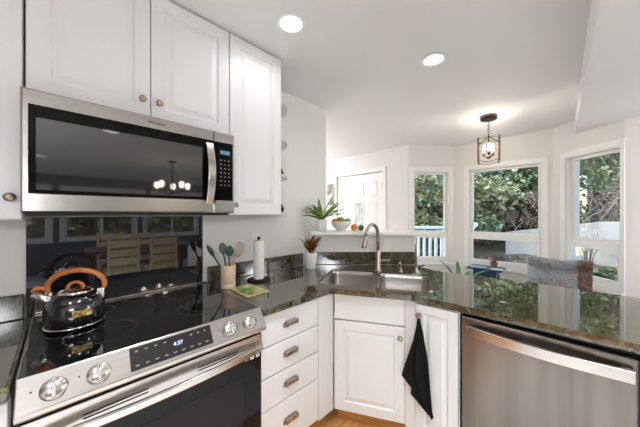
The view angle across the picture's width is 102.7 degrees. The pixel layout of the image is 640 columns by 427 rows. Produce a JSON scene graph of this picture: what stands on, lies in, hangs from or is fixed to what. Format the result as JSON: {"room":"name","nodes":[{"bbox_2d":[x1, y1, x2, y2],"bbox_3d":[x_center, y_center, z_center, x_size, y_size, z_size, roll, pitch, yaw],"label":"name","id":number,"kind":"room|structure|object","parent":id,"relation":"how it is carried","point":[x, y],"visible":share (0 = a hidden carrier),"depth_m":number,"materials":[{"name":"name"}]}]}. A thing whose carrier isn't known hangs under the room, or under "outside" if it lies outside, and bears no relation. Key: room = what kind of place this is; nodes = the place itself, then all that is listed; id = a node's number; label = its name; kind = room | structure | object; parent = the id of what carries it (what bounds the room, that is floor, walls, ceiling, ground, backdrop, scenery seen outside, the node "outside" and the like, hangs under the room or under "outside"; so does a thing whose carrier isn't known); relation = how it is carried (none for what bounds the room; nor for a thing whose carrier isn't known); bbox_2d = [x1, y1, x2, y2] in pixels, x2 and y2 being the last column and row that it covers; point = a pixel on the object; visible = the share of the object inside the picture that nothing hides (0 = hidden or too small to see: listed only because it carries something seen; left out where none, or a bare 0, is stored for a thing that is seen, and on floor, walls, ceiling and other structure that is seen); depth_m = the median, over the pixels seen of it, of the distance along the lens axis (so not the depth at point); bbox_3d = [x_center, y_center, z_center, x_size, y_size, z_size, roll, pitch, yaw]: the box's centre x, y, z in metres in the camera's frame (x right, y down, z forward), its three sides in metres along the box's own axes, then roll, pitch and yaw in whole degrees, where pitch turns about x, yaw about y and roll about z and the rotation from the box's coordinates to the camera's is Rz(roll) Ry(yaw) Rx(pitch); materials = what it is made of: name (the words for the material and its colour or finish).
{"room":"kitchen","nodes":[
{"label":"kitchen","id":0,"kind":"room"},
{"bbox_2d":[0,91,325,327],"bbox_3d":[-1.562,0.135,1.036,0.140,2.500,4.485,0,0,45],"label":"wall","id":1,"kind":"structure","parent":0,"point":[303,126],"depth_m":2.21,"materials":[{"name":"white paint"}]},
{"bbox_2d":[0,294,23,322],"bbox_3d":[-1.615,0.415,0.866,0.021,0.109,0.807,0,0,45],"label":"stone upstand","id":2,"kind":"object","parent":1,"relation":"attached to","point":[11,306],"visible":1,"depth_m":1.12,"materials":[{"name":"stone"}]},
{"bbox_2d":[0,0,30,219],"bbox_3d":[-1.368,-0.508,0.847,0.398,1.063,0.527,0,0,45],"label":"upper cabinet","id":3,"kind":"object","parent":1,"relation":"attached to","point":[12,12],"visible":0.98,"depth_m":0.90,"materials":[{"name":"white paint"}]},
{"bbox_2d":[26,216,201,317],"bbox_3d":[-1.063,0.248,1.437,0.007,0.458,0.772,0,0,45],"label":"backsplash","id":4,"kind":"structure","parent":1,"relation":"attached to","point":[134,254],"depth_m":1.38,"materials":[{"name":"black glass"}]},
{"bbox_2d":[202,216,202,280],"bbox_3d":[-0.789,0.246,1.715,0.008,0.462,0.007,0,0,45],"label":"strip","id":5,"kind":"object","parent":4,"relation":"attached to","point":[202,216],"visible":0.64,"depth_m":1.71,"materials":[{"name":"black metal"}]},
{"bbox_2d":[26,0,228,133],"bbox_3d":[-0.910,-0.739,1.312,0.398,0.603,0.769,0,0,45],"label":"upper cabinet","id":6,"kind":"object","parent":1,"relation":"attached to","point":[154,58],"visible":0.91,"depth_m":1.15,"materials":[{"name":"white paint"}]},
{"bbox_2d":[20,86,233,215],"bbox_3d":[-0.879,-0.212,1.275,0.478,0.442,0.773,0,0,45],"label":"microwave","id":7,"kind":"object","parent":6,"relation":"attached to","point":[78,157],"visible":1,"depth_m":1.04,"materials":[{"name":"silver metal"}]},
{"bbox_2d":[228,33,280,214],"bbox_3d":[-0.509,-0.515,1.719,0.398,1.050,0.369,0,0,45],"label":"upper cabinet","id":8,"kind":"object","parent":1,"relation":"attached to","point":[254,74],"visible":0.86,"depth_m":1.58,"materials":[{"name":"white paint"}]},
{"bbox_2d":[281,100,287,214],"bbox_3d":[-0.330,-0.406,1.983,0.280,0.833,0.255,0,0,45],"label":"corner shelf unit","id":9,"kind":"object","parent":8,"relation":"attached to","point":[284,109],"visible":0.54,"depth_m":1.95,"materials":[{"name":"white paint"}]},
{"bbox_2d":[251,233,258,248],"bbox_3d":[-0.509,0.215,2.000,0.008,0.116,0.070,0,0,45],"label":"wall outlet","id":10,"kind":"object","parent":1,"relation":"attached to","point":[253,236],"visible":0.65,"depth_m":1.99,"materials":[{"name":"white plastic"}]},
{"bbox_2d":[207,253,302,282],"bbox_3d":[-0.460,0.415,2.039,0.021,0.109,0.860,0,0,45],"label":"stone upstand","id":11,"kind":"object","parent":1,"relation":"attached to","point":[245,268],"visible":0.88,"depth_m":2.04,"materials":[{"name":"stone"}]},
{"bbox_2d":[318,362,375,426],"bbox_3d":[0.580,1.445,0.376,9.700,0.120,6.750,0,0,45],"label":"floor","id":12,"kind":"structure","parent":0,"point":[331,420],"depth_m":1.70,"materials":[{"name":"brown wood"}]},
{"bbox_2d":[0,330,28,426],"bbox_3d":[-1.373,0.947,0.651,0.661,0.875,0.802,0,0,45],"label":"base cabinet","id":13,"kind":"object","parent":12,"relation":"on","point":[6,408],"visible":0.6,"depth_m":0.71,"materials":[{"name":"white paint"}]},
{"bbox_2d":[0,318,30,403],"bbox_3d":[-1.369,0.488,0.636,0.691,0.035,0.826,0,0,45],"label":"countertop","id":14,"kind":"structure","parent":13,"relation":"on","point":[13,334],"depth_m":0.89,"materials":[{"name":"stone"}]},
{"bbox_2d":[13,281,265,426],"bbox_3d":[-0.774,0.907,1.185,0.750,0.915,0.776,0,0,45],"label":"range","id":15,"kind":"object","parent":12,"relation":"on","point":[185,355],"visible":0.98,"depth_m":0.97,"materials":[{"name":"black glass"}]},
{"bbox_2d":[30,267,106,332],"bbox_3d":[-1.014,0.341,1.054,0.194,0.235,0.207,0,0,27],"label":"kettle","id":16,"kind":"object","parent":15,"relation":"on","point":[78,307],"visible":1,"depth_m":1.01,"materials":[{"name":"black metal"}]},
{"bbox_2d":[19,282,257,378],"bbox_3d":[-0.805,0.468,1.216,0.662,0.018,0.764,0,0,45],"label":"cooktop","id":17,"kind":"object","parent":15,"relation":"in","point":[134,320],"depth_m":1.05,"materials":[{"name":"black glass"}]},
{"bbox_2d":[261,294,332,426],"bbox_3d":[-0.331,0.947,1.691,0.687,0.875,0.554,0,0,45],"label":"base cabinet","id":18,"kind":"object","parent":12,"relation":"on","point":[297,352],"visible":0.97,"depth_m":1.45,"materials":[{"name":"white paint"}]},
{"bbox_2d":[210,265,639,353],"bbox_3d":[0.749,0.488,1.364,2.687,0.035,1.605,0,0,45],"label":"countertop","id":19,"kind":"structure","parent":18,"relation":"on","point":[604,319],"depth_m":1.44,"materials":[{"name":"stone"}]},
{"bbox_2d":[221,263,235,288],"bbox_3d":[-0.584,0.398,1.630,0.092,0.144,0.092,0,0,45],"label":"utensil crock","id":20,"kind":"object","parent":19,"relation":"on","point":[228,273],"visible":0.98,"depth_m":1.59,"materials":[{"name":"beige ceramic"}]},
{"bbox_2d":[206,245,220,268],"bbox_3d":[-0.636,0.324,1.618,0.153,0.259,0.021,0,0,-17],"label":"spatula","id":21,"kind":"object","parent":20,"relation":"in","point":[211,252],"visible":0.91,"depth_m":1.61,"materials":[{"name":"teal plastic"}]},
{"bbox_2d":[219,242,226,265],"bbox_3d":[-0.612,0.318,1.632,0.070,0.268,0.024,0,0,-34],"label":"serving spoon","id":22,"kind":"object","parent":20,"relation":"in","point":[222,246],"visible":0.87,"depth_m":1.63,"materials":[{"name":"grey plastic"}]},
{"bbox_2d":[225,246,233,265],"bbox_3d":[-0.574,0.328,1.626,0.054,0.247,0.020,0,0,-34],"label":"spoon","id":23,"kind":"object","parent":20,"relation":"in","point":[229,250],"visible":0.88,"depth_m":1.62,"materials":[{"name":"teal plastic"}]},
{"bbox_2d":[232,242,244,265],"bbox_3d":[-0.548,0.319,1.653,0.129,0.268,0.011,0,0,-38],"label":"slotted turner","id":24,"kind":"object","parent":20,"relation":"in","point":[240,243],"visible":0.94,"depth_m":1.66,"materials":[{"name":"beige plastic"}]},
{"bbox_2d":[230,284,268,297],"bbox_3d":[-0.436,0.464,1.562,0.233,0.012,0.149,0,0,45],"label":"book","id":25,"kind":"object","parent":19,"relation":"on","point":[247,290],"depth_m":1.54,"materials":[{"name":"green paper"}]},
{"bbox_2d":[247,236,269,282],"bbox_3d":[-0.431,0.316,1.807,0.160,0.310,0.160,0,0,45],"label":"paper towel holder","id":26,"kind":"object","parent":19,"relation":"on","point":[266,278],"visible":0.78,"depth_m":1.78,"materials":[{"name":"black metal"}]},
{"bbox_2d":[253,240,263,279],"bbox_3d":[-0.431,0.324,1.807,0.075,0.266,0.075,0,0,45],"label":"paper towel roll","id":27,"kind":"object","parent":26,"relation":"on","point":[258,246],"visible":0.98,"depth_m":1.77,"materials":[{"name":"white paper"}]},
{"bbox_2d":[300,235,321,268],"bbox_3d":[-0.081,0.330,2.208,0.191,0.282,0.173,0,0,5],"label":"potted croton","id":28,"kind":"object","parent":19,"relation":"on","point":[310,245],"visible":1,"depth_m":2.17,"materials":[{"name":"white ceramic"}]},
{"bbox_2d":[305,252,316,268],"bbox_3d":[-0.077,0.403,2.209,0.111,0.134,0.112,0,0,45],"label":"pot","id":29,"kind":"object","parent":28,"relation":"attached to","point":[310,257],"depth_m":2.17,"materials":[{"name":"white ceramic"}]},
{"bbox_2d":[361,223,389,271],"bbox_3d":[0.429,0.272,2.019,0.103,0.397,0.320,0,0,45],"label":"faucet","id":30,"kind":"object","parent":19,"relation":"on","point":[379,260],"visible":1,"depth_m":2.08,"materials":[{"name":"silver metal"}]},
{"bbox_2d":[320,270,435,312],"bbox_3d":[0.406,0.579,1.848,0.746,0.202,0.458,0,0,16],"label":"sink","id":31,"kind":"object","parent":19,"relation":"in","point":[420,283],"visible":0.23,"depth_m":2.03,"materials":[{"name":"silver metal"}]},
{"bbox_2d":[398,261,402,271],"bbox_3d":[0.636,0.427,2.048,0.042,0.088,0.078,0,0,45],"label":"soap dispenser","id":32,"kind":"object","parent":19,"relation":"on","point":[400,262],"visible":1,"depth_m":2.05,"materials":[{"name":"silver metal"}]},
{"bbox_2d":[413,243,423,272],"bbox_3d":[0.768,0.352,2.031,0.118,0.236,0.061,0,0,-33],"label":"water tap","id":33,"kind":"object","parent":19,"relation":"on","point":[416,266],"visible":1,"depth_m":2.03,"materials":[{"name":"silver metal"}]},
{"bbox_2d":[334,294,405,426],"bbox_3d":[0.351,0.947,1.725,0.459,0.875,0.330,0,0,16],"label":"base cabinet","id":34,"kind":"object","parent":12,"relation":"on","point":[369,332],"visible":0.93,"depth_m":1.60,"materials":[{"name":"white paint"}]},
{"bbox_2d":[405,290,466,426],"bbox_3d":[0.789,0.947,1.608,0.297,0.875,0.580,0,0,45],"label":"base cabinet","id":35,"kind":"object","parent":12,"relation":"on","point":[441,327],"visible":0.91,"depth_m":1.39,"materials":[{"name":"white paint"}]},
{"bbox_2d":[402,313,433,419],"bbox_3d":[0.546,0.835,1.444,0.043,0.535,0.185,0,0,-42],"label":"hand towel","id":36,"kind":"object","parent":35,"relation":"hanging from","point":[415,373],"visible":0.98,"depth_m":1.43,"materials":[{"name":"black fabric"}]},
{"bbox_2d":[462,313,638,426],"bbox_3d":[1.107,0.947,1.289,0.567,0.872,0.634,0,0,45],"label":"dishwasher","id":37,"kind":"object","parent":12,"relation":"on","point":[513,375],"visible":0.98,"depth_m":1.09,"materials":[{"name":"silver metal"}]},
{"bbox_2d":[467,314,631,356],"bbox_3d":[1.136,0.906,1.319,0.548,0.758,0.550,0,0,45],"label":"control panel","id":38,"kind":"object","parent":37,"relation":"in","point":[567,339],"depth_m":1.07,"materials":[{"name":"metal"}]},
{"bbox_2d":[632,354,639,426],"bbox_3d":[1.590,0.947,0.863,0.696,0.875,0.580,0,0,45],"label":"base cabinet","id":39,"kind":"object","parent":12,"relation":"on","point":[638,355],"visible":0.02,"depth_m":0.96,"materials":[{"name":"white paint"}]},
{"bbox_3d":[0.873,1.380,3.238,4.500,0.008,1.600,0,0,45],"label":"area rug","id":40,"kind":"object","parent":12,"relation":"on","visible":0},
{"bbox_2d":[437,260,488,275],"bbox_3d":[1.583,0.958,2.893,0.518,0.831,0.372,0,0,-30],"label":"aloe","id":41,"kind":"object","parent":40,"relation":"on","point":[458,271],"visible":0.14,"depth_m":2.92,"materials":[{"name":"green plant"}]},
{"bbox_2d":[467,264,505,277],"bbox_3d":[1.965,1.005,3.026,0.344,0.740,0.270,0,0,45],"label":"side table","id":42,"kind":"object","parent":40,"relation":"on","point":[491,273],"visible":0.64,"depth_m":2.96,"materials":[{"name":"blue paint"}]},
{"bbox_2d":[470,265,486,267],"bbox_3d":[1.889,0.632,3.053,0.160,0.004,0.120,0,0,36],"label":"magazine","id":43,"kind":"object","parent":42,"relation":"on","point":[477,266],"visible":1,"depth_m":3.05,"materials":[{"name":"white paper"}]},
{"bbox_2d":[488,256,503,267],"bbox_3d":[2.052,0.559,3.010,0.150,0.149,0.192,0,0,4],"label":"potted succulent","id":44,"kind":"object","parent":42,"relation":"on","point":[493,263],"visible":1,"depth_m":2.99,"materials":[{"name":"brown plant"}]},
{"bbox_2d":[490,262,497,267],"bbox_3d":[2.045,0.604,3.011,0.080,0.060,0.080,0,0,45],"label":"pot","id":45,"kind":"object","parent":44,"relation":"on","point":[493,264],"depth_m":2.98,"materials":[{"name":"brown ceramic"}]},
{"bbox_2d":[305,235,413,361],"bbox_3d":[0.325,0.793,2.430,1.120,1.183,0.100,0,0,0],"label":"wall","id":46,"kind":"structure","parent":0,"point":[327,243],"depth_m":2.38,"materials":[{"name":"white paint"}]},
{"bbox_2d":[316,252,414,263],"bbox_3d":[0.382,0.412,2.369,0.993,0.115,0.022,0,0,0],"label":"stone upstand","id":47,"kind":"object","parent":46,"relation":"attached to","point":[322,257],"visible":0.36,"depth_m":2.36,"materials":[{"name":"stone"}]},
{"bbox_2d":[309,230,426,235],"bbox_3d":[0.429,0.181,2.433,1.071,0.037,0.255,0,0,0],"label":"trim","id":48,"kind":"structure","parent":46,"relation":"on","point":[327,232],"depth_m":2.31,"materials":[{"name":"white paint"}]},
{"bbox_2d":[316,219,326,231],"bbox_3d":[0.014,0.108,2.345,0.107,0.108,0.108,0,0,45],"label":"pot","id":49,"kind":"object","parent":48,"relation":"on","point":[321,224],"depth_m":2.30,"materials":[{"name":"white ceramic"}]},
{"bbox_2d":[300,195,350,231],"bbox_3d":[0.052,-0.015,2.347,0.466,0.354,0.347,0,0,-7],"label":"dracaena","id":50,"kind":"object","parent":48,"relation":"on","point":[321,222],"visible":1,"depth_m":2.31,"materials":[{"name":"green plant"}]},
{"bbox_2d":[331,221,350,230],"bbox_3d":[0.198,0.118,2.420,0.194,0.088,0.194,0,0,45],"label":"fruit bowl","id":51,"kind":"object","parent":48,"relation":"on","point":[339,226],"visible":0.95,"depth_m":2.35,"materials":[{"name":"white ceramic"}]},
{"bbox_2d":[337,217,344,221],"bbox_3d":[0.194,0.067,2.410,0.082,0.073,0.071,0,0,1],"label":"lime","id":52,"kind":"object","parent":51,"relation":"in","point":[339,219],"visible":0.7,"depth_m":2.38,"materials":[{"name":"green food"}]},
{"bbox_2d":[351,224,357,230],"bbox_3d":[0.320,0.128,2.390,0.065,0.067,0.066,0,0,-24],"label":"orange","id":53,"kind":"object","parent":48,"relation":"on","point":[354,227],"visible":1,"depth_m":2.37,"materials":[{"name":"orange food"}]},
{"bbox_2d":[383,238,390,249],"bbox_3d":[0.620,0.285,2.376,0.070,0.110,0.007,0,0,0],"label":"wall outlet","id":54,"kind":"object","parent":46,"relation":"attached to","point":[386,241],"visible":1,"depth_m":2.37,"materials":[{"name":"white plastic"}]},
{"bbox_2d":[413,236,415,251],"bbox_3d":[0.876,0.335,2.373,0.028,0.260,0.010,0,0,0],"label":"trim","id":55,"kind":"structure","parent":46,"relation":"attached to","point":[414,237],"depth_m":2.37,"materials":[{"name":"white paint"}]},
{"bbox_2d":[326,144,408,229],"bbox_3d":[0.218,0.135,4.655,2.980,2.500,0.140,0,0,45],"label":"wall","id":56,"kind":"structure","parent":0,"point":[396,159],"depth_m":3.75,"materials":[{"name":"white paint"}]},
{"bbox_2d":[327,184,334,204],"bbox_3d":[0.198,-0.335,4.556,0.180,0.380,0.023,0,0,45],"label":"window","id":57,"kind":"structure","parent":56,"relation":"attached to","point":[330,187],"depth_m":4.53,"materials":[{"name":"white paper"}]},
{"bbox_2d":[333,166,385,229],"bbox_3d":[0.621,0.340,4.177,1.045,2.090,0.116,0,0,45],"label":"door","id":58,"kind":"structure","parent":56,"relation":"attached to","point":[364,195],"depth_m":4.12,"materials":[{"name":"white paint"}]},
{"bbox_2d":[354,203,362,229],"bbox_3d":[0.637,0.115,4.182,0.181,0.580,0.005,0,0,45],"label":"light","id":59,"kind":"object","parent":58,"relation":"attached to","point":[358,207],"depth_m":4.19,"materials":[{"name":"glass"}]},
{"bbox_2d":[168,0,590,109],"bbox_3d":[-1.806,-1.100,1.315,4.780,0.100,4.740,0,0,45],"label":"ceiling","id":60,"kind":"structure","parent":0,"point":[347,51],"depth_m":1.49,"materials":[{"name":"white paint"}]},
{"bbox_2d":[276,12,305,34],"bbox_3d":[-0.160,-1.045,1.413,0.170,0.008,0.170,0,0,45],"label":"recessed light","id":61,"kind":"object","parent":60,"relation":"in","point":[289,23],"visible":1,"depth_m":1.41,"materials":[{"name":"white paint"}]},
{"bbox_2d":[420,52,446,66],"bbox_3d":[0.773,-1.045,1.744,0.170,0.008,0.170,0,0,45],"label":"recessed light","id":62,"kind":"object","parent":60,"relation":"in","point":[437,58],"visible":1,"depth_m":1.74,"materials":[{"name":"white paint"}]},
{"bbox_2d":[409,144,453,272],"bbox_3d":[1.549,0.135,3.632,0.637,2.500,0.140,0,0,0],"label":"wall","id":63,"kind":"structure","parent":0,"point":[419,155],"depth_m":3.56,"materials":[{"name":"white paint"}]},
{"bbox_2d":[409,167,454,264],"bbox_3d":[1.545,0.035,3.612,0.640,1.360,0.171,0,0,0],"label":"window","id":64,"kind":"structure","parent":63,"relation":"in","point":[446,233],"depth_m":3.56,"materials":[{"name":"white paint"}]},
{"bbox_2d":[326,23,587,160],"bbox_3d":[0.467,-1.030,3.708,4.662,0.200,2.160,0,0,45],"label":"ceiling","id":65,"kind":"structure","parent":0,"point":[533,86],"depth_m":2.38,"materials":[{"name":"white paint"}]},
{"bbox_2d":[477,116,499,164],"bbox_3d":[1.716,-0.739,2.605,0.190,0.456,0.190,0,0,33],"label":"pendant lantern","id":66,"kind":"object","parent":65,"relation":"hanging from","point":[488,119],"visible":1,"depth_m":2.59,"materials":[{"name":"brown metal"}]},
{"bbox_2d":[454,129,552,281],"bbox_3d":[2.280,0.135,3.257,1.020,2.500,0.140,0,0,45],"label":"wall","id":67,"kind":"structure","parent":0,"point":[540,143],"depth_m":3.17,"materials":[{"name":"white paint"}]},
{"bbox_2d":[462,156,547,274],"bbox_3d":[2.297,0.035,3.212,0.884,1.360,0.171,0,0,45],"label":"window","id":68,"kind":"structure","parent":67,"relation":"in","point":[541,238],"depth_m":3.14,"materials":[{"name":"white paint"}]},
{"bbox_2d":[553,119,624,292],"bbox_3d":[2.667,0.135,2.517,0.140,2.500,0.665,0,0,0],"label":"wall","id":69,"kind":"structure","parent":0,"point":[565,139],"depth_m":2.69,"materials":[{"name":"white paint"}]},
{"bbox_2d":[560,138,624,295],"bbox_3d":[2.647,0.035,2.476,0.171,1.360,0.597,0,0,0],"label":"window","id":70,"kind":"structure","parent":69,"relation":"in","point":[571,241],"depth_m":2.54,"materials":[{"name":"white paint"}]},
{"bbox_2d":[575,0,639,133],"bbox_3d":[2.259,-0.978,-1.277,4.988,0.345,6.750,0,0,45],"label":"ceiling","id":71,"kind":"structure","parent":0,"point":[609,88],"depth_m":1.43,"materials":[{"name":"white paint"}]},
{"bbox_2d":[625,117,639,297],"bbox_3d":[4.280,0.135,0.628,4.580,2.500,0.140,0,0,45],"label":"wall","id":72,"kind":"structure","parent":0,"point":[632,125],"depth_m":2.15,"materials":[{"name":"white paint"}]},
{"bbox_3d":[2.268,0.938,2.433,0.400,0.875,0.360,0,0,45],"label":"dining chair","id":73,"kind":"object","parent":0,"visible":0},
{"bbox_2d":[526,254,595,290],"bbox_3d":[2.155,0.566,2.314,0.476,0.357,0.265,0,0,45],"label":"fur throw","id":74,"kind":"object","parent":73,"relation":"on","point":[576,274],"visible":0.94,"depth_m":2.24,"materials":[{"name":"grey fur"}]},
{"label":"outside","id":75,"kind":"structure","parent":0,"visible":0},
{"bbox_2d":[416,176,619,277],"bbox_3d":[6.334,-0.305,9.285,22.000,3.198,14.000,0,0,45],"label":"bank","id":76,"kind":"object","parent":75,"point":[500,246],"depth_m":5.69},
{"bbox_2d":[415,172,485,219],"bbox_3d":[2.417,-1.588,7.358,3.899,4.972,4.274,0,0,-22],"label":"leafy tree","id":77,"kind":"object","parent":76,"relation":"on","point":[481,173],"visible":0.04,"depth_m":5.95,"materials":[{"name":"green foliage"},{"name":"bark"}]},
{"bbox_2d":[415,172,525,255],"bbox_3d":[2.812,-0.067,6.020,2.685,2.839,2.893,0,0,-37],"label":"leafy tree","id":78,"kind":"object","parent":76,"relation":"on","point":[422,218],"visible":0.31,"depth_m":5.70,"materials":[{"name":"green foliage"},{"name":"bark"}]},
{"bbox_2d":[473,207,507,244],"bbox_3d":[3.813,0.325,6.261,1.697,1.016,1.408,0,0,-39],"label":"dry shrub","id":79,"kind":"object","parent":76,"relation":"on","point":[490,225],"visible":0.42,"depth_m":5.70,"materials":[{"name":"green plant"}]},
{"bbox_2d":[474,171,517,217],"bbox_3d":[5.038,-1.746,7.864,3.184,4.672,3.036,0,0,0],"label":"leafy tree","id":80,"kind":"object","parent":76,"relation":"on","point":[492,173],"visible":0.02,"depth_m":7.14,"materials":[{"name":"green foliage"},{"name":"bark"}]},
{"bbox_2d":[473,253,523,263],"bbox_3d":[3.131,0.942,4.670,1.104,0.428,1.106,0,0,45],"label":"shrub","id":81,"kind":"object","parent":76,"relation":"on","point":[474,254],"visible":0.06,"depth_m":4.67,"materials":[{"name":"brown plant"}]},
{"bbox_2d":[478,190,537,231],"bbox_3d":[4.735,0.053,5.915,1.727,1.219,1.446,0,0,45],"label":"dry shrub","id":82,"kind":"object","parent":76,"relation":"on","point":[532,207],"visible":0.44,"depth_m":5.65,"materials":[{"name":"brown plant"}]},
{"bbox_2d":[478,167,537,203],"bbox_3d":[5.311,-1.473,7.605,3.526,3.193,2.753,0,0,-4],"label":"leafy tree","id":83,"kind":"object","parent":76,"relation":"on","point":[523,181],"visible":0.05,"depth_m":6.94,"materials":[{"name":"green plant"}]},
{"bbox_2d":[500,207,537,232],"bbox_3d":[4.437,0.180,5.826,1.201,0.740,1.273,0,0,32],"label":"brushwood","id":84,"kind":"object","parent":76,"relation":"on","point":[526,207],"visible":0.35,"depth_m":5.52,"materials":[{"name":"beige plant"}]},
{"bbox_2d":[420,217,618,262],"bbox_3d":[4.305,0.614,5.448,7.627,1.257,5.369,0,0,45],"label":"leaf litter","id":85,"kind":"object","parent":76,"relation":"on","point":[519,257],"visible":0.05,"depth_m":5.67,"materials":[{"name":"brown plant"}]},
{"bbox_2d":[491,155,615,212],"bbox_3d":[6.255,-1.445,7.327,2.609,3.229,2.976,0,0,-41],"label":"leafy tree","id":86,"kind":"object","parent":76,"relation":"on","point":[533,186],"visible":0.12,"depth_m":6.63,"materials":[{"name":"green plant"}]},
{"bbox_2d":[506,222,619,266],"bbox_3d":[5.762,0.655,3.715,5.000,1.060,0.180,0,0,45],"label":"wall","id":87,"kind":"structure","parent":76,"relation":"on","point":[607,230],"depth_m":4.51,"materials":[{"name":"white paint"}]},
{"bbox_2d":[580,233,604,260],"bbox_3d":[4.380,0.652,4.201,0.402,0.714,0.417,0,0,45],"label":"bush","id":88,"kind":"object","parent":76,"relation":"on","point":[586,249],"visible":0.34,"depth_m":4.16,"materials":[{"name":"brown plant"}]},
{"bbox_2d":[580,189,619,223],"bbox_3d":[6.190,0.002,5.742,2.162,1.132,1.757,0,0,-21],"label":"dry shrub","id":89,"kind":"object","parent":76,"relation":"on","point":[614,194],"visible":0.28,"depth_m":5.34,"materials":[{"name":"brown plant"}]},
{"bbox_2d":[580,153,619,192],"bbox_3d":[7.074,-1.415,6.991,1.831,3.574,1.944,0,0,40],"label":"leafy tree","id":90,"kind":"object","parent":76,"relation":"on","point":[607,183],"visible":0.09,"depth_m":6.49,"materials":[{"name":"green foliage"},{"name":"bark"}]},
{"bbox_2d":[580,190,619,223],"bbox_3d":[5.589,-0.006,5.162,1.728,0.977,2.046,0,0,45],"label":"brushwood","id":91,"kind":"object","parent":76,"relation":"on","point":[605,212],"visible":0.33,"depth_m":5.05,"materials":[{"name":"beige plant"}]},
{"bbox_2d":[593,265,617,280],"bbox_3d":[4.491,1.005,4.045,1.103,0.335,0.943,0,0,45],"label":"shrub","id":92,"kind":"object","parent":76,"relation":"on","point":[610,272],"visible":0.34,"depth_m":3.95,"materials":[{"name":"green plant"}]},
{"bbox_2d":[595,152,619,188],"bbox_3d":[8.137,-1.635,7.015,2.003,3.083,1.816,0,0,-4],"label":"leafy tree","id":93,"kind":"object","parent":76,"relation":"on","point":[617,155],"visible":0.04,"depth_m":6.60,"materials":[{"name":"green plant"}]},
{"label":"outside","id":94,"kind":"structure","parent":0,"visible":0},
{"bbox_3d":[2.210,1.265,4.827,1.823,0.139,1.779,0,0,45],"label":"deck","id":95,"kind":"object","parent":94,"visible":0},
{"bbox_2d":[415,222,477,255],"bbox_3d":[2.150,0.685,5.000,1.790,1.020,0.120,0,0,0],"label":"deck railing","id":96,"kind":"object","parent":95,"relation":"on","point":[475,223],"visible":0.12,"depth_m":4.98,"materials":[{"name":"white wood"}]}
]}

